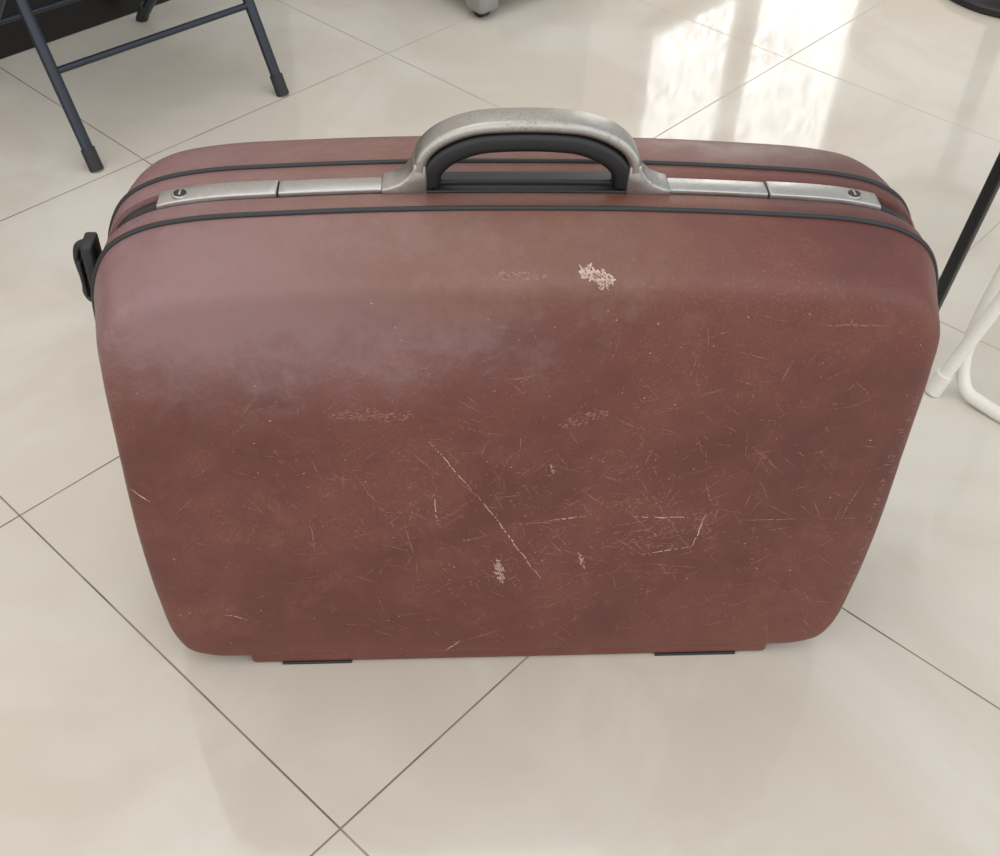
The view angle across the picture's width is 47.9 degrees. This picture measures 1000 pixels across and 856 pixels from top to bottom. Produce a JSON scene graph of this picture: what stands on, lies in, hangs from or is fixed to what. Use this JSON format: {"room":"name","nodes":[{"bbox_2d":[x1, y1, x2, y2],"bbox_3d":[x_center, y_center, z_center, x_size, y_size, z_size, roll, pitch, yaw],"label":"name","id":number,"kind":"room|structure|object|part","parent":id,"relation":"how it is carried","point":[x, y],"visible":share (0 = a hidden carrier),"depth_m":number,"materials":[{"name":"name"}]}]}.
{"room":"waiting room","nodes":[
{"label":"waiting room","id":0,"kind":"room"},
{"bbox_2d":[0,0,999,855],"bbox_3d":[2.374,-0.023,1.735,6.240,0.050,11.500,34,52,28],"label":"floor","id":1,"kind":"structure","parent":0,"point":[876,733],"depth_m":1.35,"materials":[{"name":"tile"}]},
{"bbox_2d":[0,0,288,171],"bbox_3d":[-0.719,-0.981,1.908,0.486,0.879,0.437,35,53,29],"label":"folding chair","id":2,"kind":"object","parent":1,"relation":"on","point":[26,13],"visible":1,"depth_m":1.98,"materials":[{"name":"paint"}]},
{"bbox_3d":[-0.872,-0.756,1.967,0.396,0.423,0.021,35,53,29],"label":"leg","id":3,"kind":"part","parent":2,"relation":"part of","materials":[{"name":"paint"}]},
{"bbox_3d":[-0.834,-0.824,1.816,0.378,0.729,0.021,35,53,29],"label":"leg","id":4,"kind":"part","parent":2,"relation":"part of","materials":[{"name":"paint"}]},
{"bbox_3d":[-0.613,-0.934,2.162,0.396,0.423,0.021,35,53,29],"label":"leg","id":5,"kind":"part","parent":2,"relation":"part of","materials":[{"name":"paint"}]},
{"bbox_3d":[-0.547,-1.021,2.033,0.378,0.729,0.021,35,53,29],"label":"leg","id":6,"kind":"part","parent":2,"relation":"part of","materials":[{"name":"paint"}]},
{"bbox_2d":[465,0,498,16],"bbox_3d":[-0.022,-1.299,2.460,0.410,0.600,0.410,-32,54,-30],"label":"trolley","id":7,"kind":"object","parent":1,"relation":"on","point":[481,8],"visible":1,"depth_m":2.45,"materials":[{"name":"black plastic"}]},
{"bbox_2d":[73,108,939,664],"bbox_3d":[0.009,-0.043,1.160,0.806,0.616,0.252,-1,44,-3],"label":"suitcase","id":8,"kind":"object","parent":1,"relation":"on","point":[497,382],"visible":1,"depth_m":1.02,"materials":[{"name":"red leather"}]},
{"bbox_3d":[-0.247,-0.203,0.986,0.104,0.022,0.022,-1,44,-3],"label":"lock plate","id":9,"kind":"part","parent":8,"relation":"part of","materials":[{"name":"metal"}]},
{"bbox_3d":[-0.144,-0.209,0.986,0.098,0.013,0.020,-1,44,-3],"label":"rail","id":10,"kind":"part","parent":8,"relation":"part of","materials":[{"name":"metal"}]},
{"bbox_3d":[0.190,-0.213,1.006,0.098,0.013,0.020,-1,44,-3],"label":"rail","id":11,"kind":"part","parent":8,"relation":"part of","materials":[{"name":"metal"}]},
{"bbox_3d":[0.292,-0.208,1.018,0.104,0.022,0.022,-1,44,-3],"label":"lock plate","id":12,"kind":"part","parent":8,"relation":"part of","materials":[{"name":"metal"}]},
{"bbox_2d":[925,264,999,422],"bbox_3d":[0.965,-0.209,1.482,0.519,0.478,0.451,33,52,27],"label":"chair","id":13,"kind":"object","parent":1,"relation":"on","point":[987,311],"visible":0.99,"depth_m":1.60,"materials":[{"name":"paint"}]},
{"bbox_3d":[0.708,-0.228,1.489,0.150,0.436,0.021,-6,45,-9],"label":"leg","id":14,"kind":"part","parent":13,"relation":"part of","materials":[{"name":"white paint"}]},
{"bbox_2d":[937,152,999,310],"bbox_3d":[0.996,-0.364,1.472,0.512,0.711,0.512,-32,54,-30],"label":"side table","id":15,"kind":"object","parent":1,"relation":"on","point":[991,186],"visible":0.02,"depth_m":1.57,"materials":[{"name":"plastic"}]},
{"bbox_2d":[951,0,999,17],"bbox_3d":[1.229,-1.288,2.457,0.360,0.675,0.360,3,44,0],"label":"bar stool","id":16,"kind":"object","parent":1,"relation":"on","point":[986,7],"visible":1,"depth_m":2.58,"materials":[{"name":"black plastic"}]},
{"bbox_3d":[0.091,-2.666,2.148,0.120,3.000,11.500,34,52,28],"label":"wall","id":17,"kind":"structure","parent":0,"visible":0},
{"bbox_2d":[0,0,168,58],"bbox_3d":[-2.147,-0.083,1.176,0.020,0.500,4.850,34,52,28],"label":"baseboard","id":18,"kind":"structure","parent":17,"relation":"attached to","point":[66,20],"depth_m":2.32,"materials":[{"name":"black"}]}
]}

